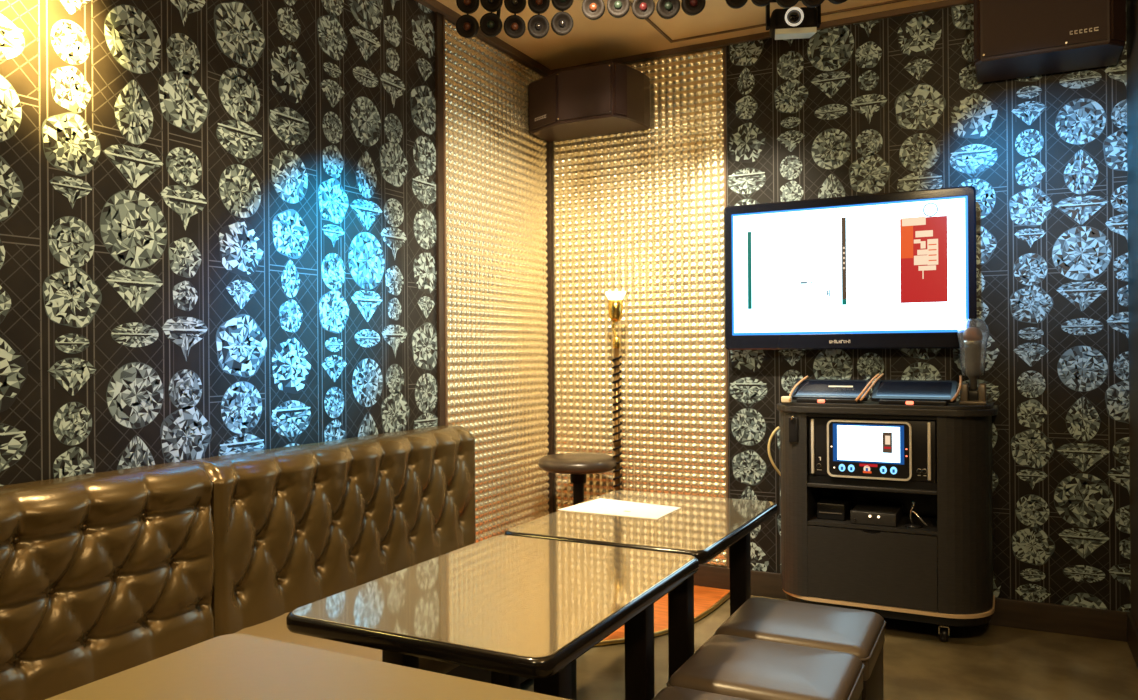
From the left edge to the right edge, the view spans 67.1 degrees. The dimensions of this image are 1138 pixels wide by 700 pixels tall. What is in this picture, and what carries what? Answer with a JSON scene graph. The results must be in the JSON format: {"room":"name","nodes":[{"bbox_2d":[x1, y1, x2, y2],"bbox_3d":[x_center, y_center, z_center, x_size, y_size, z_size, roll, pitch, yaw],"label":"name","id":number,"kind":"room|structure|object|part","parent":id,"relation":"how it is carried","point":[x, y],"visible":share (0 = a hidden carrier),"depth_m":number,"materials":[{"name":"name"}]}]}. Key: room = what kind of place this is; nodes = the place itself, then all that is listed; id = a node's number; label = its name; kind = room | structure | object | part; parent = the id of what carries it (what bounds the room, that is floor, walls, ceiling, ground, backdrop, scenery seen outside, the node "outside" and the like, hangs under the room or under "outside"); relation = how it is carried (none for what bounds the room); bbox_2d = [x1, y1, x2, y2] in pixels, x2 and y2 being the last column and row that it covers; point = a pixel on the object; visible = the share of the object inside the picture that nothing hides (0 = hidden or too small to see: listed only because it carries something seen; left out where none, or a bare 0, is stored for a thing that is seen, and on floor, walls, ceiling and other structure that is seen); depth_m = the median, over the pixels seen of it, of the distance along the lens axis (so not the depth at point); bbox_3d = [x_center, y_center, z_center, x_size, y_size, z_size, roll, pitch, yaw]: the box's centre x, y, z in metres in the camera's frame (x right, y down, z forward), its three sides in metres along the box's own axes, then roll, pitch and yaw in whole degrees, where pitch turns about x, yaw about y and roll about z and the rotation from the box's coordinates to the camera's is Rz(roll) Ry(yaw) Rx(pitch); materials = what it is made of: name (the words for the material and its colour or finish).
{"room":"karaoke room","nodes":[
{"label":"karaoke room","id":0,"kind":"room"},
{"bbox_2d":[0,0,437,485],"bbox_3d":[-1.232,-0.137,2.028,0.101,2.401,5.000,0,0,27],"label":"wall","id":1,"kind":"structure","parent":0,"point":[218,217],"depth_m":2.38,"materials":[{"name":"paper"}]},
{"bbox_2d":[435,12,447,425],"bbox_3d":[-0.495,-0.170,3.341,0.015,2.280,0.046,0,0,27],"label":"trim","id":2,"kind":"structure","parent":1,"relation":"attached to","point":[440,96],"depth_m":3.33,"materials":[{"name":"brown wood"}]},
{"bbox_2d":[415,0,550,76],"bbox_3d":[-1.206,-1.321,1.955,0.029,0.030,4.900,0,0,27],"label":"trim","id":3,"kind":"structure","parent":1,"relation":"attached to","point":[434,5],"depth_m":3.69,"materials":[{"name":"brown wood"}]},
{"bbox_2d":[445,18,549,542],"bbox_3d":[-0.292,-0.171,3.740,0.010,2.278,0.846,0,0,27],"label":"panel","id":4,"kind":"object","parent":1,"relation":"attached to","point":[496,170],"visible":0.88,"depth_m":3.70,"materials":[{"name":"gold metal"}]},
{"bbox_2d":[437,0,943,69],"bbox_3d":[-0.172,-1.394,1.426,2.555,0.100,5.100,0,0,27],"label":"ceiling","id":5,"kind":"structure","parent":0,"point":[608,37],"depth_m":3.59,"materials":[{"name":"paint"}]},
{"bbox_2d":[456,0,573,38],"bbox_3d":[-0.191,-1.224,3.083,0.420,0.236,0.130,0,0,1],"label":"light","id":6,"kind":"object","parent":5,"relation":"hanging from","point":[467,26],"visible":1,"depth_m":3.04,"materials":[{"name":"brown metal"}]},
{"bbox_2d":[582,0,705,19],"bbox_3d":[0.254,-1.232,2.940,0.420,0.226,0.130,0,0,3],"label":"light","id":7,"kind":"object","parent":5,"relation":"hanging from","point":[592,9],"visible":1,"depth_m":2.89,"materials":[{"name":"brown metal"}]},
{"bbox_2d":[725,0,846,8],"bbox_3d":[0.734,-1.246,2.902,0.420,0.206,0.130,0,0,3],"label":"light","id":8,"kind":"object","parent":5,"relation":"hanging from","point":[735,4],"visible":1,"depth_m":2.86,"materials":[{"name":"brown metal"}]},
{"bbox_2d":[766,0,820,39],"bbox_3d":[0.850,-1.263,3.247,0.200,0.172,0.127,0,0,7],"label":"projector","id":9,"kind":"object","parent":5,"relation":"attached to","point":[794,22],"visible":0.98,"depth_m":3.20,"materials":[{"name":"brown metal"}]},
{"bbox_3d":[0.850,-1.195,3.240,0.150,0.035,0.102,0,0,7],"label":"plate","id":10,"kind":"part","parent":9,"relation":"part of","materials":[{"name":"grey metal"}]},
{"bbox_2d":[520,595,1137,699],"bbox_3d":[-0.154,1.096,1.423,2.555,0.080,5.100,0,0,27],"label":"floor","id":11,"kind":"structure","parent":0,"point":[985,661],"depth_m":2.85,"materials":[{"name":"plastic"}]},
{"bbox_2d":[0,462,214,699],"bbox_3d":[-1.028,0.667,1.575,0.653,0.751,1.215,0,0,27],"label":"sofa","id":12,"kind":"object","parent":11,"relation":"on","point":[108,573],"visible":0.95,"depth_m":1.92,"materials":[{"name":"brown leather"}]},
{"bbox_2d":[45,634,569,699],"bbox_3d":[-0.428,0.776,0.956,0.822,0.562,0.860,0,0,27],"label":"seat","id":13,"kind":"object","parent":11,"relation":"on","point":[229,666],"visible":1,"depth_m":1.29,"materials":[{"name":"beige leather"}]},
{"bbox_2d":[181,425,527,683],"bbox_3d":[-0.477,0.664,2.652,0.653,0.751,1.195,0,0,27],"label":"sofa","id":14,"kind":"object","parent":11,"relation":"on","point":[297,526],"visible":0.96,"depth_m":2.54,"materials":[{"name":"brown leather"}]},
{"bbox_3d":[-0.694,0.518,2.763,0.168,0.456,1.195,0,0,27],"label":"backrest","id":15,"kind":"part","parent":14,"relation":"part of","materials":[{"name":"brown leather"}]},
{"bbox_3d":[-0.434,0.796,2.630,0.560,0.125,1.189,0,0,27],"label":"seat","id":16,"kind":"part","parent":14,"relation":"part of","materials":[{"name":"brown leather"}]},
{"bbox_2d":[286,535,698,699],"bbox_3d":[-0.112,0.775,1.835,0.575,0.562,0.783,0,0,27],"label":"table","id":17,"kind":"object","parent":11,"relation":"on","point":[512,608],"visible":1,"depth_m":1.70,"materials":[{"name":"black glass"}]},
{"bbox_3d":[-0.343,0.795,1.755,0.054,0.524,0.054,0,0,27],"label":"leg","id":18,"kind":"part","parent":17,"relation":"part of","materials":[{"name":"black"}]},
{"bbox_3d":[-0.157,0.794,2.120,0.054,0.524,0.054,0,0,27],"label":"leg","id":19,"kind":"part","parent":17,"relation":"part of","materials":[{"name":"black wood"}]},
{"bbox_3d":[-0.029,0.793,1.611,0.054,0.524,0.054,0,0,27],"label":"leg","id":20,"kind":"part","parent":17,"relation":"part of","materials":[{"name":"black"}]},
{"bbox_3d":[0.164,0.792,1.990,0.054,0.524,0.054,0,0,27],"label":"leg","id":21,"kind":"part","parent":17,"relation":"part of","materials":[{"name":"black wood"}]},
{"bbox_2d":[505,490,777,699],"bbox_3d":[0.246,0.772,2.543,0.578,0.564,0.770,0,0,27],"label":"table","id":22,"kind":"object","parent":11,"relation":"on","point":[703,527],"visible":0.62,"depth_m":2.38,"materials":[{"name":"black glass"}]},
{"bbox_3d":[-0.015,0.792,2.396,0.054,0.527,0.054,0,0,27],"label":"leg","id":23,"kind":"part","parent":22,"relation":"part of","materials":[{"name":"black"}]},
{"bbox_2d":[558,498,680,518],"bbox_3d":[0.165,0.489,2.661,0.329,0.002,0.244,0,0,27],"label":"paper sheet","id":24,"kind":"object","parent":22,"relation":"on","point":[598,506],"visible":1,"depth_m":2.64,"materials":[{"name":"white paper"}]},
{"bbox_3d":[0.244,0.490,2.543,0.564,0.002,0.756,0,0,27],"label":"glass","id":25,"kind":"part","parent":22,"relation":"part of","materials":[{"name":"beige"}]},
{"bbox_3d":[0.294,0.790,2.243,0.054,0.527,0.054,0,0,27],"label":"leg","id":26,"kind":"part","parent":22,"relation":"part of","materials":[{"name":"black wood"}]},
{"bbox_3d":[0.547,0.788,2.737,0.054,0.527,0.054,0,0,27],"label":"leg","id":27,"kind":"part","parent":22,"relation":"part of","materials":[{"name":"black wood"}]},
{"bbox_2d":[595,585,729,645],"bbox_3d":[0.072,1.046,3.426,0.902,0.020,1.092,0,0,27],"label":"stage","id":28,"kind":"object","parent":11,"relation":"on","point":[706,599],"visible":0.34,"depth_m":3.45,"materials":[{"name":"brown wood"}]},
{"bbox_2d":[538,453,616,504],"bbox_3d":[0.043,0.751,3.793,0.356,0.563,0.356,0,0,27],"label":"round stool","id":29,"kind":"object","parent":28,"relation":"on","point":[577,465],"visible":0.52,"depth_m":3.69,"materials":[{"name":"brown leather"}]},
{"bbox_3d":[0.041,0.499,3.793,0.356,0.060,0.356,0,0,27],"label":"seat","id":30,"kind":"part","parent":29,"relation":"part of","materials":[{"name":"brown leather"}]},
{"bbox_3d":[0.041,0.556,3.793,0.200,0.056,0.200,0,0,27],"label":"seat plate","id":31,"kind":"part","parent":29,"relation":"part of","materials":[{"name":"brown metal"}]},
{"bbox_3d":[0.043,0.794,3.793,0.060,0.460,0.060,0,0,27],"label":"post","id":32,"kind":"part","parent":29,"relation":"part of","materials":[{"name":"brown metal"}]},
{"bbox_2d":[605,291,625,490],"bbox_3d":[0.211,0.395,3.751,0.220,1.296,0.220,0,0,27],"label":"floor lamp","id":33,"kind":"object","parent":28,"relation":"on","point":[615,302],"visible":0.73,"depth_m":3.74,"materials":[{"name":"gold metal"}]},
{"bbox_3d":[0.204,-0.205,3.753,0.099,0.096,0.087,0,0,27],"label":"lamp shade","id":34,"kind":"part","parent":33,"relation":"part of","materials":[{"name":"beige glass"}]},
{"bbox_3d":[0.212,0.435,3.751,0.043,0.824,0.043,0,0,27],"label":"cord","id":35,"kind":"part","parent":33,"relation":"part of","materials":[{"name":"brown metal"}]},
{"bbox_2d":[652,686,748,699],"bbox_3d":[0.296,0.883,1.643,0.378,0.340,0.351,0,0,27],"label":"ottoman","id":36,"kind":"object","parent":11,"relation":"on","point":[673,692],"visible":1,"depth_m":1.79,"materials":[{"name":"brown leather"}]},
{"bbox_2d":[666,634,864,699],"bbox_3d":[0.457,0.879,1.963,0.383,0.345,0.351,0,0,27],"label":"ottoman","id":37,"kind":"object","parent":11,"relation":"on","point":[734,666],"visible":0.95,"depth_m":1.90,"materials":[{"name":"brown leather"}]},
{"bbox_2d":[713,597,885,699],"bbox_3d":[0.620,0.879,2.282,0.392,0.345,0.354,0,0,27],"label":"ottoman","id":38,"kind":"object","parent":11,"relation":"on","point":[859,633],"visible":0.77,"depth_m":2.21,"materials":[{"name":"brown leather"}]},
{"bbox_2d":[777,399,997,641],"bbox_3d":[1.191,0.623,3.251,0.784,0.850,0.349,0,0,27],"label":"base cabinet","id":39,"kind":"object","parent":11,"relation":"on","point":[940,572],"visible":0.88,"depth_m":3.09,"materials":[{"name":"laminate"}]},
{"bbox_2d":[767,426,780,475],"bbox_3d":[0.846,0.421,3.498,0.055,0.228,0.100,0,0,27],"label":"power cord","id":40,"kind":"object","parent":39,"relation":"hanging from","point":[778,427],"visible":0.92,"depth_m":3.47,"materials":[{"name":"brown plastic"}]},
{"bbox_2d":[781,396,791,402],"bbox_3d":[0.831,0.188,3.276,0.037,0.024,0.030,0,0,27],"label":"block","id":41,"kind":"object","parent":39,"relation":"on","point":[785,399],"visible":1,"depth_m":3.26,"materials":[{"name":"beige plastic"}]},
{"bbox_3d":[0.850,0.298,3.252,0.037,0.104,0.042,0,0,27],"label":"hook plate","id":42,"kind":"part","parent":39,"relation":"part of","materials":[{"name":"black plastic"}]},
{"bbox_2d":[791,379,871,403],"bbox_3d":[0.998,0.157,3.277,0.286,0.084,0.167,0,0,27],"label":"remote","id":43,"kind":"object","parent":39,"relation":"on","point":[809,390],"visible":0.89,"depth_m":3.26,"materials":[{"name":"black plastic"}]},
{"bbox_2d":[789,376,807,400],"bbox_3d":[0.885,0.148,3.324,0.020,0.094,0.174,0,0,38],"label":"cord","id":44,"kind":"object","parent":43,"relation":"attached to","point":[806,377],"visible":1,"depth_m":3.32,"materials":[{"name":"brown plastic"}]},
{"bbox_2d":[817,495,851,520],"bbox_3d":[1.032,0.613,3.330,0.105,0.063,0.182,0,0,27],"label":"box","id":45,"kind":"object","parent":39,"relation":"on","point":[828,507],"visible":0.88,"depth_m":3.26,"materials":[{"name":"black plastic"}]},
{"bbox_2d":[855,373,883,401],"bbox_3d":[1.129,0.139,3.209,0.183,0.101,0.032,0,0,-43],"label":"cord","id":46,"kind":"object","parent":39,"relation":"on","point":[878,374],"visible":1,"depth_m":3.19,"materials":[{"name":"brown plastic"}]},
{"bbox_2d":[808,417,936,481],"bbox_3d":[1.160,0.361,3.253,0.445,0.221,0.280,0,0,27],"label":"machine","id":47,"kind":"object","parent":39,"relation":"on","point":[864,448],"visible":0.92,"depth_m":3.13,"materials":[{"name":"black plastic"}]},
{"bbox_3d":[1.097,0.365,3.139,0.294,0.212,0.017,0,0,27],"label":"screen frame","id":48,"kind":"part","parent":47,"relation":"part of","materials":[{"name":"silver metal"}]},
{"bbox_2d":[807,483,937,534],"bbox_3d":[1.169,0.578,3.268,0.453,0.156,0.308,0,0,27],"label":"shelf","id":49,"kind":"object","parent":39,"relation":"attached to","point":[925,496],"depth_m":3.22,"materials":[{"name":"laminate"}]},
{"bbox_3d":[1.102,0.793,3.132,0.449,0.264,0.015,0,0,27],"label":"door","id":50,"kind":"part","parent":39,"relation":"part of","materials":[{"name":"laminate"}]},
{"bbox_2d":[850,501,902,526],"bbox_3d":[1.168,0.620,3.250,0.160,0.047,0.241,0,0,27],"label":"amplifier","id":51,"kind":"object","parent":39,"relation":"on","point":[864,512],"visible":1,"depth_m":3.17,"materials":[{"name":"metal"}]},
{"bbox_3d":[1.195,0.934,3.258,0.755,0.012,0.333,0,0,27],"label":"trim","id":52,"kind":"part","parent":39,"relation":"part of","materials":[{"name":"gold metal"}]},
{"bbox_2d":[871,380,957,405],"bbox_3d":[1.264,0.155,3.141,0.286,0.084,0.167,0,0,27],"label":"remote","id":53,"kind":"object","parent":39,"relation":"on","point":[896,392],"visible":0.97,"depth_m":3.13,"materials":[{"name":"black plastic"}]},
{"bbox_2d":[905,502,927,527],"bbox_3d":[1.262,0.595,3.112,0.082,0.094,0.060,0,0,27],"label":"tripod","id":54,"kind":"object","parent":39,"relation":"on","point":[909,525],"visible":1,"depth_m":3.10,"materials":[{"name":"black plastic"}]},
{"bbox_3d":[1.261,0.595,3.094,0.025,0.078,0.065,0,0,-42],"label":"arm","id":55,"kind":"part","parent":54,"relation":"part of","materials":[{"name":"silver metal"}]},
{"bbox_2d":[950,375,961,401],"bbox_3d":[1.394,0.137,3.072,0.022,0.090,0.172,0,0,35],"label":"cord","id":56,"kind":"object","parent":39,"relation":"on","point":[960,376],"visible":1,"depth_m":3.05,"materials":[{"name":"brown plastic"}]},
{"bbox_2d":[959,383,986,404],"bbox_3d":[1.454,0.158,3.086,0.090,0.075,0.070,0,0,27],"label":"holder","id":57,"kind":"object","parent":39,"relation":"on","point":[967,397],"visible":1,"depth_m":3.07,"materials":[{"name":"brown"}]},
{"bbox_2d":[968,390,977,400],"bbox_3d":[1.454,0.165,3.086,0.032,0.038,0.036,0,0,27],"label":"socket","id":58,"kind":"object","parent":57,"relation":"attached to","point":[972,394],"depth_m":3.07,"materials":[{"name":"black plastic"}]},
{"bbox_2d":[957,319,989,389],"bbox_3d":[1.455,0.016,3.085,0.105,0.256,0.106,0,0,27],"label":"microphone","id":59,"kind":"object","parent":57,"relation":"on","point":[973,334],"visible":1,"depth_m":3.05,"materials":[{"name":"grey"}]},
{"bbox_3d":[1.454,0.062,3.086,0.056,0.163,0.056,0,0,27],"label":"handle","id":60,"kind":"part","parent":59,"relation":"part of","materials":[{"name":"grey"}]},
{"bbox_2d":[641,3,1130,612],"bbox_3d":[0.976,-0.150,3.649,2.355,2.401,0.101,0,0,27],"label":"wall","id":61,"kind":"structure","parent":0,"point":[898,103],"depth_m":3.25,"materials":[{"name":"paper"}]},
{"bbox_2d":[546,141,554,513],"bbox_3d":[-0.089,-0.172,4.125,0.023,2.280,0.023,0,0,27],"label":"trim","id":62,"kind":"structure","parent":61,"relation":"attached to","point":[549,152],"depth_m":4.12,"materials":[{"name":"brown"}]},
{"bbox_2d":[552,46,726,566],"bbox_3d":[0.302,-0.186,3.930,0.850,2.271,0.010,0,0,27],"label":"panel","id":63,"kind":"object","parent":61,"relation":"attached to","point":[639,214],"visible":0.78,"depth_m":3.90,"materials":[{"name":"gold metal"}]},
{"bbox_2d":[529,62,649,141],"bbox_3d":[0.075,-1.113,3.875,0.522,0.235,0.306,0,0,27],"label":"wall speaker","id":64,"kind":"object","parent":63,"relation":"attached to","point":[610,97],"visible":1,"depth_m":3.75,"materials":[{"name":"black"}]},
{"bbox_2d":[529,74,556,129],"bbox_3d":[-0.119,-1.113,3.859,0.008,0.209,0.197,0,0,-39],"label":"grille","id":65,"kind":"object","parent":64,"relation":"attached to","point":[543,91],"depth_m":3.85,"materials":[{"name":"black fabric"}]},
{"bbox_2d":[559,64,610,120],"bbox_3d":[0.068,-1.114,3.715,0.249,0.209,0.008,0,0,27],"label":"grille","id":66,"kind":"object","parent":64,"relation":"attached to","point":[584,92],"depth_m":3.71,"materials":[{"name":"black fabric"}]},
{"bbox_2d":[614,64,626,114],"bbox_3d":[0.221,-1.115,3.675,0.059,0.209,0.008,0,0,-33],"label":"grille","id":67,"kind":"object","parent":64,"relation":"attached to","point":[620,70],"depth_m":3.67,"materials":[{"name":"black fabric"}]},
{"bbox_2d":[723,47,729,567],"bbox_3d":[0.686,-0.178,3.734,0.009,2.280,0.013,0,0,27],"label":"trim","id":68,"kind":"structure","parent":61,"relation":"attached to","point":[724,48],"depth_m":3.73,"materials":[{"name":"brown wood"}]},
{"bbox_2d":[551,0,972,73],"bbox_3d":[0.953,-1.339,3.590,2.325,0.022,0.021,0,0,27],"label":"trim","id":69,"kind":"structure","parent":61,"relation":"attached to","point":[946,3],"depth_m":3.65,"materials":[{"name":"brown wood"}]},
{"bbox_2d":[629,0,906,42],"bbox_3d":[0.741,-1.347,2.753,1.430,0.007,1.494,0,0,27],"label":"trim","id":70,"kind":"structure","parent":61,"relation":"attached to","point":[648,20],"depth_m":3.56,"materials":[{"name":"brown wood"}]},
{"bbox_2d":[724,186,976,349],"bbox_3d":[1.110,-0.306,3.455,0.963,0.606,0.117,0,0,27],"label":"television","id":71,"kind":"object","parent":61,"relation":"attached to","point":[893,270],"visible":0.94,"depth_m":3.39,"materials":[{"name":"black"}]},
{"bbox_2d":[694,564,1129,641],"bbox_3d":[0.964,0.998,3.594,2.340,0.105,0.015,0,0,27],"label":"baseboard","id":72,"kind":"structure","parent":61,"relation":"attached to","point":[1022,614],"depth_m":3.19,"materials":[{"name":"brown wood"}]},
{"bbox_2d":[973,0,1125,82],"bbox_3d":[1.694,-1.156,3.045,0.458,0.285,0.306,0,0,27],"label":"wall speaker","id":73,"kind":"object","parent":61,"relation":"attached to","point":[1013,39],"visible":1,"depth_m":2.94,"materials":[{"name":"black plastic"}]},
{"bbox_2d":[973,0,978,60],"bbox_3d":[1.440,-1.155,3.031,0.008,0.259,0.020,0,0,-7],"label":"grille","id":74,"kind":"object","parent":73,"relation":"attached to","point":[975,2],"depth_m":3.02,"materials":[{"name":"black"}]},
{"bbox_2d":[983,0,1106,57],"bbox_3d":[1.615,-1.157,2.922,0.369,0.259,0.008,0,0,27],"label":"grille","id":75,"kind":"object","parent":73,"relation":"attached to","point":[1011,28],"depth_m":2.92,"materials":[{"name":"black"}]},
{"bbox_2d":[1111,0,1125,41],"bbox_3d":[1.826,-1.158,2.850,0.062,0.259,0.008,0,0,-23],"label":"grille","id":76,"kind":"object","parent":73,"relation":"attached to","point":[1118,7],"depth_m":2.84,"materials":[{"name":"black"}]},
{"bbox_2d":[1126,0,1137,627],"bbox_3d":[0.952,-0.153,0.910,0.100,2.400,5.000,0,0,27],"label":"wall","id":77,"kind":"structure","parent":0,"point":[1131,5],"depth_m":2.96,"materials":[{"name":"brown"}]},
{"bbox_2d":[1127,613,1137,667],"bbox_3d":[0.883,0.995,0.883,0.013,0.105,4.884,0,0,27],"label":"baseboard","id":78,"kind":"structure","parent":77,"relation":"attached to","point":[1132,630],"depth_m":2.92,"materials":[{"name":"brown wood"}]}
]}

